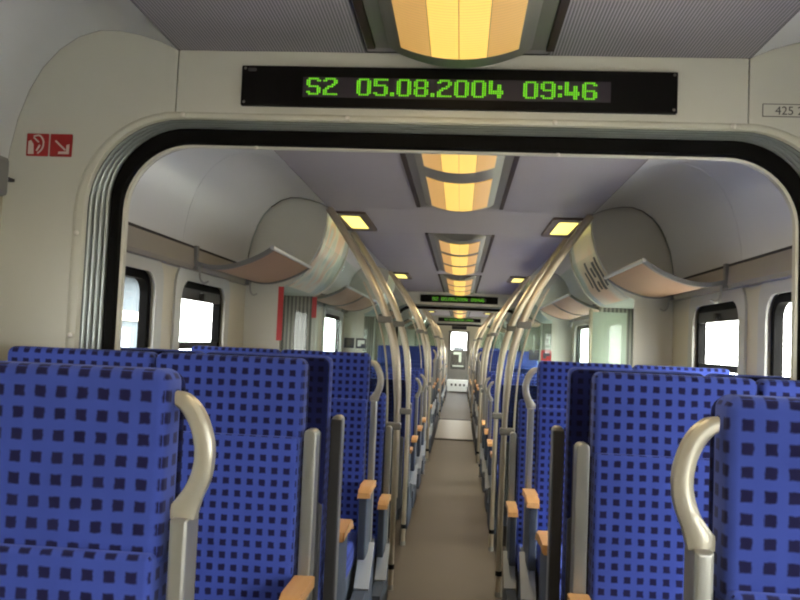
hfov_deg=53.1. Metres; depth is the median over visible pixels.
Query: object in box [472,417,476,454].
floor
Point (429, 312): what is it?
pole
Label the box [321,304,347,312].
trim
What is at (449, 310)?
ceiling lamp
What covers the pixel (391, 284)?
ceiling
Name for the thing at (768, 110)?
number plate
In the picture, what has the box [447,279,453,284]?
diffuser
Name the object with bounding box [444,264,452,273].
diffuser
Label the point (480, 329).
pole
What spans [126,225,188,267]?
trim
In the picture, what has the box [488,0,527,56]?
diffuser
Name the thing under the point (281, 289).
strip
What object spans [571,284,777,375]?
wall
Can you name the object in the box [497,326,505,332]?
luggage rack
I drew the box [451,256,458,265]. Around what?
diffuser
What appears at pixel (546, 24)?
housing
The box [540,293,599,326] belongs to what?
luggage rack
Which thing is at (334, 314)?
window
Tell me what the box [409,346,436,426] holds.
seat
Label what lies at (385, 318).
pole
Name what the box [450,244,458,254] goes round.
diffuser
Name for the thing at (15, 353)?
seat
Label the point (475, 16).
diffuser
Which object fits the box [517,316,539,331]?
luggage rack
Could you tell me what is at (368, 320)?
wall
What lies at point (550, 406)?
seat
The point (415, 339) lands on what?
wall
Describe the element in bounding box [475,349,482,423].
seat
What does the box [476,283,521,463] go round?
pole
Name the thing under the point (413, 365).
seat
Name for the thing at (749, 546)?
seat
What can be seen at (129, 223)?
trim
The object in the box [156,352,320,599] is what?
seat
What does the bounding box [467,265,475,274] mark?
diffuser
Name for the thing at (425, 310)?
pole
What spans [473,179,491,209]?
diffuser
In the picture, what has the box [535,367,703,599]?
seat
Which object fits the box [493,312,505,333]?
wall
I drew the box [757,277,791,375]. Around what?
window
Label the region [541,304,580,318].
shelf
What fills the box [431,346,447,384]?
seat
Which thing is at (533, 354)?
door sign
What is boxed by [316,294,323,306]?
trim
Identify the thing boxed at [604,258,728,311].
luggage rack
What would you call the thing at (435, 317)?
wall
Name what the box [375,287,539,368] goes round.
wall
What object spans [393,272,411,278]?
recessed light
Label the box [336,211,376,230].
recessed light
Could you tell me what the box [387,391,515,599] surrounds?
floor
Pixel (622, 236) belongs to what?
wall
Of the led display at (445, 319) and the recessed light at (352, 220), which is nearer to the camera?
the recessed light at (352, 220)
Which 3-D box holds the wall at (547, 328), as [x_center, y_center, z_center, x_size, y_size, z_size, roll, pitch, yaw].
[1.928,1.229,10.322,0.233,1.845,0.020,2,-3,4]
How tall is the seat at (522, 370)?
1.236 m
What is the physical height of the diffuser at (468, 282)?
0.027 m
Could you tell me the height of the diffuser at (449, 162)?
0.010 m
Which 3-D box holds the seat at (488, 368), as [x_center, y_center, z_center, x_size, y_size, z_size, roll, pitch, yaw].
[1.267,1.528,10.753,0.461,1.236,0.532,2,-3,4]
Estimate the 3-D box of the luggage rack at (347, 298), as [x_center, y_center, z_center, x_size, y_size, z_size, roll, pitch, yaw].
[-0.542,0.037,7.772,0.411,0.203,2.460,2,-3,4]
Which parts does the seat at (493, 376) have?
grip handle, backrest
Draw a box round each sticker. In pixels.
[26,133,48,155]
[49,134,72,156]
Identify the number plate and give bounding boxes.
[762,104,799,116]
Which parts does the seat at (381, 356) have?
backrest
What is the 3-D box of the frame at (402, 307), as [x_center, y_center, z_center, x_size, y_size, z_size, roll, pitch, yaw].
[0.904,1.155,12.836,2.224,2.172,0.075,2,-3,4]
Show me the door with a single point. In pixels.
(457, 374)
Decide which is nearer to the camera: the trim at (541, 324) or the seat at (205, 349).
the seat at (205, 349)
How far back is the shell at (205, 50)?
2.44 m
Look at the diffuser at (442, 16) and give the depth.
1.95 m
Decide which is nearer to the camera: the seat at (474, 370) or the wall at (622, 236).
the wall at (622, 236)
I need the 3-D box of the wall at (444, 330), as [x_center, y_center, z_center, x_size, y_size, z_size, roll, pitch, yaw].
[1.911,1.767,26.198,2.800,2.450,0.050,2,-3,4]
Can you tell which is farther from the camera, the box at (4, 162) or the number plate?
the number plate
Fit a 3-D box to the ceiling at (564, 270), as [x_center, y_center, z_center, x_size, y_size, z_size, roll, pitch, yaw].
[1.710,-0.152,8.483,0.525,0.477,1.626,2,-3,4]
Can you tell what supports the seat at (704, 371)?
on the floor
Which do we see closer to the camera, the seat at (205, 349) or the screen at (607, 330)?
the seat at (205, 349)
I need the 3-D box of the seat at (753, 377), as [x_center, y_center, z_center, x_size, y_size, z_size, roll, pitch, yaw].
[1.105,0.855,2.555,0.398,1.236,0.532,2,-3,4]
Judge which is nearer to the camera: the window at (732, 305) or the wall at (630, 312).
the window at (732, 305)
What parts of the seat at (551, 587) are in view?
armrest, backrest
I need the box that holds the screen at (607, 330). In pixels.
[588,309,626,363]
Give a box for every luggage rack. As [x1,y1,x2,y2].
[193,245,311,295]
[315,285,377,317]
[375,309,401,324]
[407,323,417,329]
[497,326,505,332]
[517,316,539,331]
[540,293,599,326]
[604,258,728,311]
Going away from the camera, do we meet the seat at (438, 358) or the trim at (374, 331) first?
the trim at (374, 331)
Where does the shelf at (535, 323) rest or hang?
attached to the luggage rack at (536, 323)
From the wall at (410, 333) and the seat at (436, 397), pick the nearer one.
the seat at (436, 397)
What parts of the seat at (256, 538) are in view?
backrest, armrest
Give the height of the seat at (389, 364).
1.236 m
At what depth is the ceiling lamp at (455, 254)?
6.80 m
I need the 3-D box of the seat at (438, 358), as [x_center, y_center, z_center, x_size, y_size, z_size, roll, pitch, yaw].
[0.453,1.431,13.923,0.466,1.236,0.532,2,-3,4]
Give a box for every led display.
[241,65,677,114]
[420,294,497,304]
[438,317,480,322]
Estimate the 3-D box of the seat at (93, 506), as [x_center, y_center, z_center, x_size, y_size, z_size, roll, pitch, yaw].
[-0.532,0.700,0.941,0.466,1.236,0.532,2,-3,4]
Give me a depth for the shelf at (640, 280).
4.27 m
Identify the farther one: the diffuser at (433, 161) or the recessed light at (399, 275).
the recessed light at (399, 275)
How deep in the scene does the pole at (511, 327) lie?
6.02 m
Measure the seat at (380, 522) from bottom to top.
1.236 m
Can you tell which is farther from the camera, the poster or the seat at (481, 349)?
the seat at (481, 349)
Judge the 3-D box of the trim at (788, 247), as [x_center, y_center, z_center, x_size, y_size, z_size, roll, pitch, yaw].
[1.532,-0.209,2.995,0.060,0.009,1.430,2,-3,4]
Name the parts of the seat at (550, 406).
grip handle, armrest, backrest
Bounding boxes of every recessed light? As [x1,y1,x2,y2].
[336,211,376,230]
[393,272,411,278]
[507,276,525,282]
[541,217,583,237]
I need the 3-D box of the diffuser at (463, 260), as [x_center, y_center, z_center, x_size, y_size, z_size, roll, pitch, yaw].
[0.587,-0.355,7.388,0.073,0.010,0.780,2,-3,4]
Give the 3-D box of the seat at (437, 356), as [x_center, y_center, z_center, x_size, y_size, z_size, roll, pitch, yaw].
[0.791,1.921,18.540,0.466,1.236,0.532,2,-3,4]
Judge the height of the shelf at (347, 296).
0.106 m
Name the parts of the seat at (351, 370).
backrest, armrest, grip handle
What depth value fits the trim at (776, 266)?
3.34 m
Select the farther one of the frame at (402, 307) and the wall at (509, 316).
the wall at (509, 316)
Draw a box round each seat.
[0,361,215,599]
[7,346,157,367]
[120,347,204,354]
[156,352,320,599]
[191,346,280,353]
[206,351,353,599]
[281,349,383,599]
[365,392,392,599]
[370,377,412,537]
[371,372,421,507]
[377,345,403,363]
[377,362,391,367]
[382,369,425,488]
[389,367,426,473]
[401,363,432,449]
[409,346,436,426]
[411,346,436,421]
[416,346,437,416]
[420,346,440,411]
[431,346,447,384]
[437,356,444,405]
[437,357,443,408]
[437,369,439,419]
[442,356,444,402]
[469,359,472,399]
[472,370,474,416]
[473,349,494,414]
[474,349,480,418]
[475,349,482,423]
[476,350,508,425]
[476,367,505,450]
[480,371,523,476]
[482,374,524,492]
[485,378,536,511]
[487,384,536,543]
[502,399,535,599]
[513,368,537,375]
[514,351,537,368]
[518,361,632,599]
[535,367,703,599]
[567,372,756,599]
[633,365,729,375]
[671,394,799,599]
[706,373,789,380]
[755,379,799,396]
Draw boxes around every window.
[125,252,163,348]
[170,267,229,349]
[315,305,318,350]
[321,307,342,351]
[573,319,588,361]
[687,287,747,374]
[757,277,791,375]
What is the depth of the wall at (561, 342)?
9.29 m
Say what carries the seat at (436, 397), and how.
on the floor at (434, 428)
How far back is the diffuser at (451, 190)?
4.15 m
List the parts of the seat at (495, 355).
backrest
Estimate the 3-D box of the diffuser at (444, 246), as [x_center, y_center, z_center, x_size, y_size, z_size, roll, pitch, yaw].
[0.365,-0.428,6.485,0.082,0.027,0.680,2,-3,4]
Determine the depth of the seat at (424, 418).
9.04 m
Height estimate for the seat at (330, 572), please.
1.236 m
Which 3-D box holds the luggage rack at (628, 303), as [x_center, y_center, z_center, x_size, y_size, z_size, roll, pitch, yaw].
[1.480,-0.226,5.476,0.493,0.507,1.060,2,-3,4]
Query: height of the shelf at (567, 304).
0.106 m
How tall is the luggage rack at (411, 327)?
0.203 m
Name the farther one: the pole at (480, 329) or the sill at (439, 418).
the pole at (480, 329)
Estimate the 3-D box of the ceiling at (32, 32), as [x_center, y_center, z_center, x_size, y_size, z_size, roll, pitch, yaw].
[-1.139,-0.747,-0.440,0.525,0.477,5.666,2,-3,4]
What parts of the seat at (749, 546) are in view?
grip handle, backrest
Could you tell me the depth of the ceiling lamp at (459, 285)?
10.38 m
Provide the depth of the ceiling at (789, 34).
2.14 m
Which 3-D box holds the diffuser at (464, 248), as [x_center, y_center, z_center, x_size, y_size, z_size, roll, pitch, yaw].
[0.518,-0.406,6.472,0.073,0.010,0.680,2,-3,4]
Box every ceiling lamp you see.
[352,0,569,67]
[400,153,519,212]
[425,233,494,274]
[438,274,481,295]
[449,310,470,312]
[449,311,469,317]
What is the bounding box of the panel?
[573,224,628,304]
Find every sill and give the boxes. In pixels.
[434,438,472,440]
[439,418,470,420]
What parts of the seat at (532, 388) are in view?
backrest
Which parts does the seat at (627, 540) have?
armrest, backrest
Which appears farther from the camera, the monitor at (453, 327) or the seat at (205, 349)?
the monitor at (453, 327)
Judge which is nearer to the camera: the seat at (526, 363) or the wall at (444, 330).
the seat at (526, 363)
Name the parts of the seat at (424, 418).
backrest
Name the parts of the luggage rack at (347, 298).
rail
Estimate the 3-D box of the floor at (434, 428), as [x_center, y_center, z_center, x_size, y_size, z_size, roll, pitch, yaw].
[0.049,2.094,12.885,1.020,0.229,3.400,2,-3,4]
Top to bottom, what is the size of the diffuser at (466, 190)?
0.010 m
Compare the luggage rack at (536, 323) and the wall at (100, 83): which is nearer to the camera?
the wall at (100, 83)
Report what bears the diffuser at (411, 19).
attached to the ceiling lamp at (442, 33)
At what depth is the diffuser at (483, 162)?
3.42 m
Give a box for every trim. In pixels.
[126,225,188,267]
[128,222,187,245]
[184,246,248,285]
[188,244,235,262]
[310,296,315,350]
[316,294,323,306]
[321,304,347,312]
[372,317,375,360]
[539,323,542,361]
[569,316,588,321]
[670,265,737,301]
[683,263,736,278]
[733,249,791,287]
[735,245,791,263]
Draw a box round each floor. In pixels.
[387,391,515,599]
[425,415,437,452]
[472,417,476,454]
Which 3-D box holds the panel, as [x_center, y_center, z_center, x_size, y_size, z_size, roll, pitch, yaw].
[1.340,-0.220,5.396,0.246,0.461,0.800,2,-3,4]
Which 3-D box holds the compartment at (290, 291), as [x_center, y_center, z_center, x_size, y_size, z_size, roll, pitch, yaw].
[-0.685,-0.309,5.643,0.493,0.507,1.060,2,-3,4]
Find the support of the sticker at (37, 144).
attached to the wall at (100, 83)
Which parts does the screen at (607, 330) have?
post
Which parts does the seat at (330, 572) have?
backrest, armrest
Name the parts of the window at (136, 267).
rubber frame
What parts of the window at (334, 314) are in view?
rubber frame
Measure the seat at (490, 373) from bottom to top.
1.236 m
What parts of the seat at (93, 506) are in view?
backrest, grip handle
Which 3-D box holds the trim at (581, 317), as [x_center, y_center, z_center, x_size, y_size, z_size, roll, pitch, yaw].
[1.921,0.157,8.450,0.041,0.108,1.630,2,-3,4]
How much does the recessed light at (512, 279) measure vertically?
0.016 m
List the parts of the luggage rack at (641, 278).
rail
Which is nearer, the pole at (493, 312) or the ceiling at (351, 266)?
the ceiling at (351, 266)
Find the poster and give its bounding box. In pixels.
[288,216,344,293]
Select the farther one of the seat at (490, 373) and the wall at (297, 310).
the seat at (490, 373)
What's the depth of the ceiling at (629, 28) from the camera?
2.10 m
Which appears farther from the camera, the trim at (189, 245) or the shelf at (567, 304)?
the shelf at (567, 304)
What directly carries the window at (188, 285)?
in the wall at (237, 291)
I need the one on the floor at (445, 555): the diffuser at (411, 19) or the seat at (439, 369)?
the seat at (439, 369)
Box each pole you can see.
[326,207,400,589]
[351,232,411,545]
[388,271,428,474]
[397,279,431,460]
[422,309,440,422]
[425,310,441,417]
[426,310,444,374]
[429,312,445,397]
[468,313,491,406]
[468,316,488,403]
[470,312,493,418]
[471,312,496,423]
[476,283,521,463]
[478,276,530,477]
[488,238,567,550]
[494,215,593,597]
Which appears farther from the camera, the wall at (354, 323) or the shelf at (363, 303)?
the wall at (354, 323)
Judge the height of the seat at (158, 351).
1.236 m
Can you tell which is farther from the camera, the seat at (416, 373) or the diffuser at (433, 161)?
the seat at (416, 373)
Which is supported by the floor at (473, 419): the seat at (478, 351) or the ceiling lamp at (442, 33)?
the seat at (478, 351)
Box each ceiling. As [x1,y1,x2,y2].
[0,0,175,157]
[128,148,327,261]
[132,0,799,57]
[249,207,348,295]
[275,150,647,294]
[322,249,388,293]
[350,275,394,316]
[430,310,488,316]
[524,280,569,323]
[532,256,594,304]
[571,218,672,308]
[594,159,792,277]
[752,11,799,57]
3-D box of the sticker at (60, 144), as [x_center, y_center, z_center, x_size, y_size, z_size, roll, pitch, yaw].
[-1.008,-0.460,2.379,0.068,0.068,0.005,2,-3,4]
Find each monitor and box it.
[452,326,466,329]
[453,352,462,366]
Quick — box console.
[450,348,465,369]
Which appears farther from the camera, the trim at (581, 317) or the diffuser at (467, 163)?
the trim at (581, 317)
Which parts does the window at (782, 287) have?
rubber frame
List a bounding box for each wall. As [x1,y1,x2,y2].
[0,31,799,360]
[0,196,344,351]
[243,198,327,349]
[280,230,350,351]
[343,266,388,352]
[363,316,373,365]
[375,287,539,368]
[398,309,412,344]
[407,309,425,345]
[414,331,416,345]
[418,315,499,347]
[427,325,490,384]
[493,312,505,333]
[504,313,516,325]
[530,273,571,361]
[542,323,551,350]
[568,238,633,365]
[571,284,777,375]
[592,207,672,367]
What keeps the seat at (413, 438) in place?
on the floor at (445, 555)
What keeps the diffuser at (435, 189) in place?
attached to the ceiling lamp at (446, 182)
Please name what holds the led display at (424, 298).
attached to the wall at (415, 296)
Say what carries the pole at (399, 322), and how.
on the floor at (445, 555)
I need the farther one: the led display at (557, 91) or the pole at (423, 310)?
the pole at (423, 310)
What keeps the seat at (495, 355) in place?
on the floor at (473, 419)
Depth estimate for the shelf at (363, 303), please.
8.39 m
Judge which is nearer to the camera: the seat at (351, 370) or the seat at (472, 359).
the seat at (351, 370)
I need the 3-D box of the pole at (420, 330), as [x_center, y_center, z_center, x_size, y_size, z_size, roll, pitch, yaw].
[-0.049,0.833,9.398,0.785,2.369,0.052,2,-3,4]
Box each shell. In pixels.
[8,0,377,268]
[205,50,694,57]
[530,9,799,275]
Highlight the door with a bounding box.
[447,330,469,379]
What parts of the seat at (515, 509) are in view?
armrest, backrest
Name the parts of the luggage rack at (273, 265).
rail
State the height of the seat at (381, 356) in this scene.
1.236 m
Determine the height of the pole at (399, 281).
2.369 m
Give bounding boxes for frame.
[65,112,799,379]
[388,303,527,350]
[421,322,496,347]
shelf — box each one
[218,251,306,282]
[317,288,362,304]
[335,297,375,310]
[527,318,539,325]
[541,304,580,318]
[553,296,598,314]
[609,264,703,296]
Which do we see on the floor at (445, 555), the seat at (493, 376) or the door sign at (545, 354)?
the seat at (493, 376)
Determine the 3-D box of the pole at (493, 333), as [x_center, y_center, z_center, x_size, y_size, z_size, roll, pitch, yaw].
[1.341,0.886,9.291,0.785,2.369,0.052,2,-3,4]
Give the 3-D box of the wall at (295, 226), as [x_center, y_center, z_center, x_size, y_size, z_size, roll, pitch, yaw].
[-0.757,0.551,5.058,0.507,2.412,0.020,2,-3,4]
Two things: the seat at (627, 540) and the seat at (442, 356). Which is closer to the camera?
the seat at (627, 540)
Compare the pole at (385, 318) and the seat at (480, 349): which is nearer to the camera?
the pole at (385, 318)
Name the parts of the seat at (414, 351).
backrest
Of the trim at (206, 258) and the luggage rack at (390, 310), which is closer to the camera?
the trim at (206, 258)
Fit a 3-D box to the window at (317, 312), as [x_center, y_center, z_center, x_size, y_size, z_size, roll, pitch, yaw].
[-0.879,0.528,7.067,0.073,1.080,1.240,2,-3,4]
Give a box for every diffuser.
[392,0,430,55]
[422,154,441,170]
[426,0,458,58]
[426,177,445,209]
[439,240,450,253]
[441,154,458,172]
[442,253,451,264]
[444,182,458,210]
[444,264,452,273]
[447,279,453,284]
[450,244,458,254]
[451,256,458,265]
[452,267,458,274]
[453,280,459,285]
[459,0,491,58]
[459,155,476,173]
[459,183,474,210]
[460,244,468,254]
[460,257,467,265]
[460,267,466,274]
[466,279,472,285]
[467,254,477,265]
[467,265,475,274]
[468,242,479,253]
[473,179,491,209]
[476,155,496,171]
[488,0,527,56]
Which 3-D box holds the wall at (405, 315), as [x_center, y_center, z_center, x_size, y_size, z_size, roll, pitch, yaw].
[0.037,1.146,15.641,0.507,2.412,0.020,2,-3,4]
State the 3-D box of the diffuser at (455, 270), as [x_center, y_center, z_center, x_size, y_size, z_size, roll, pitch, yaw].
[0.585,-0.303,8.365,0.073,0.010,0.830,2,-3,4]
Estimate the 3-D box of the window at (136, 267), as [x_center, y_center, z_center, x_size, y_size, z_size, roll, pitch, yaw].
[-1.177,0.306,3.114,0.070,1.080,1.080,2,-3,4]
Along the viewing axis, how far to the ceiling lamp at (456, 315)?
20.99 m
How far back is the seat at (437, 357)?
17.81 m
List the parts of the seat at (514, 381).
armrest, grip handle, backrest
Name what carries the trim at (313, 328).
attached to the wall at (297, 310)
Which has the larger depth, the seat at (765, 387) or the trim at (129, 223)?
the trim at (129, 223)
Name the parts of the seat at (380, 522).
backrest, armrest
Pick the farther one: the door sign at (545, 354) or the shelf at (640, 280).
the door sign at (545, 354)
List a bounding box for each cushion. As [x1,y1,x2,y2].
[324,530,357,576]
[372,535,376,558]
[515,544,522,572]
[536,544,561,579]
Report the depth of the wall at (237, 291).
4.66 m
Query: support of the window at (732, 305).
in the wall at (680, 308)
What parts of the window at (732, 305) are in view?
rubber frame, tilt sash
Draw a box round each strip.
[276,287,283,340]
[311,297,316,317]
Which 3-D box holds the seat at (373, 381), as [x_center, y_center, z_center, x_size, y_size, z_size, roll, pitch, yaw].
[-0.122,1.238,6.402,0.461,1.236,0.532,2,-3,4]
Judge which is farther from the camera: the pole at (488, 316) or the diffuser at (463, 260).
the pole at (488, 316)
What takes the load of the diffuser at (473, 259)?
attached to the ceiling lamp at (455, 254)
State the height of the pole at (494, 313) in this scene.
2.369 m
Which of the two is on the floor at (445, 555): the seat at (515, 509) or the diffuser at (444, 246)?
the seat at (515, 509)
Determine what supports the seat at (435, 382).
on the floor at (434, 428)
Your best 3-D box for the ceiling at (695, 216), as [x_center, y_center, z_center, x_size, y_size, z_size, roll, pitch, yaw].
[1.345,-0.426,3.614,0.525,0.477,2.606,2,-3,4]
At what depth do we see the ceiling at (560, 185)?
4.84 m
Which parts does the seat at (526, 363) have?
backrest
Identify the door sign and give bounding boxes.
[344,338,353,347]
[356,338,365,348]
[529,350,538,359]
[541,350,551,360]
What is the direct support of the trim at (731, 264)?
attached to the wall at (680, 308)
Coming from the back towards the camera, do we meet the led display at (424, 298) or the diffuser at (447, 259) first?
the led display at (424, 298)
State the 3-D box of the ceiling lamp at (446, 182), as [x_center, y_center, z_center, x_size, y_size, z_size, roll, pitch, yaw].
[0.271,-0.599,3.649,0.524,0.075,2.440,2,-3,4]
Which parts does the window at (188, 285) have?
tilt sash, rubber frame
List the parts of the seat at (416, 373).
backrest, armrest, grip handle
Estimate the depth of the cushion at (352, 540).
3.26 m
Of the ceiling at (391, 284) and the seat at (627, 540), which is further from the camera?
the ceiling at (391, 284)
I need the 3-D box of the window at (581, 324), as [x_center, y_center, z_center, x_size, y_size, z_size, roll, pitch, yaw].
[1.942,0.719,8.401,0.070,1.080,1.340,2,-3,4]
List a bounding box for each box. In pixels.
[0,155,8,195]
[447,379,467,391]
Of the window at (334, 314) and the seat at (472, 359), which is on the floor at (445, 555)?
the seat at (472, 359)
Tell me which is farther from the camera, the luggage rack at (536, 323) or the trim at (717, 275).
the luggage rack at (536, 323)
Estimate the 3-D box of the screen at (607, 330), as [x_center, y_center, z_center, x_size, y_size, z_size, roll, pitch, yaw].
[1.273,0.951,4.994,0.234,1.780,0.023,2,-3,4]
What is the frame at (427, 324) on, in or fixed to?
on the floor at (445, 555)
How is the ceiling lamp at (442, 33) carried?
attached to the ceiling at (629, 28)
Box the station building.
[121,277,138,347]
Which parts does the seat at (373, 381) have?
backrest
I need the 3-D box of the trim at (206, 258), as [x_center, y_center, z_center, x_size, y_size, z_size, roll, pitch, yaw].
[-1.006,-0.177,4.495,0.041,0.108,1.180,2,-3,4]
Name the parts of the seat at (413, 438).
backrest, armrest, grip handle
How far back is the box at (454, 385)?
25.72 m
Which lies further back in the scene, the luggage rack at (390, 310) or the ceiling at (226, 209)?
the luggage rack at (390, 310)
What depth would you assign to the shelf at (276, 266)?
4.43 m
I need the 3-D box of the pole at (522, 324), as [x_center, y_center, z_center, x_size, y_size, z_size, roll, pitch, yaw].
[1.012,0.640,4.910,0.785,2.369,0.052,2,-3,4]
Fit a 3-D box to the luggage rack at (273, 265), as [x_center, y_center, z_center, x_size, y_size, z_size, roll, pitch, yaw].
[-0.790,-0.149,4.467,0.411,0.203,1.020,2,-3,4]
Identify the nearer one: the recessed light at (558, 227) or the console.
the recessed light at (558, 227)
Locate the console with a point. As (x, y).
(458, 356)
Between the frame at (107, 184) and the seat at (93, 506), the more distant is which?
the frame at (107, 184)
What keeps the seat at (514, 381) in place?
on the floor at (445, 555)
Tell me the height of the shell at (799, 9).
0.535 m
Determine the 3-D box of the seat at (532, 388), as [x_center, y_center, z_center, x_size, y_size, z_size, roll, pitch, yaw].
[0.935,1.278,6.320,0.461,1.236,0.532,2,-3,4]
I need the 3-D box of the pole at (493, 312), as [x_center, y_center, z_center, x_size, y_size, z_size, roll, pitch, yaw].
[1.888,1.297,16.589,0.785,2.369,0.052,2,-3,4]
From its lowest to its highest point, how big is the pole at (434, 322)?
2.369 m
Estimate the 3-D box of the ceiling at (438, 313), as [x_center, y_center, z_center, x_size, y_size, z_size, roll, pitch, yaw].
[1.619,0.367,21.718,1.644,0.030,3.526,2,-3,4]
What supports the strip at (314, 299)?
attached to the wall at (297, 310)
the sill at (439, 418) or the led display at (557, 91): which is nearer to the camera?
the led display at (557, 91)
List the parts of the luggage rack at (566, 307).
rail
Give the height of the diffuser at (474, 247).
0.027 m
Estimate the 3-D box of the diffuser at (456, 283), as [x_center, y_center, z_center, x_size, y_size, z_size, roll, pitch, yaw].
[0.712,-0.208,10.052,0.073,0.010,0.800,2,-3,4]

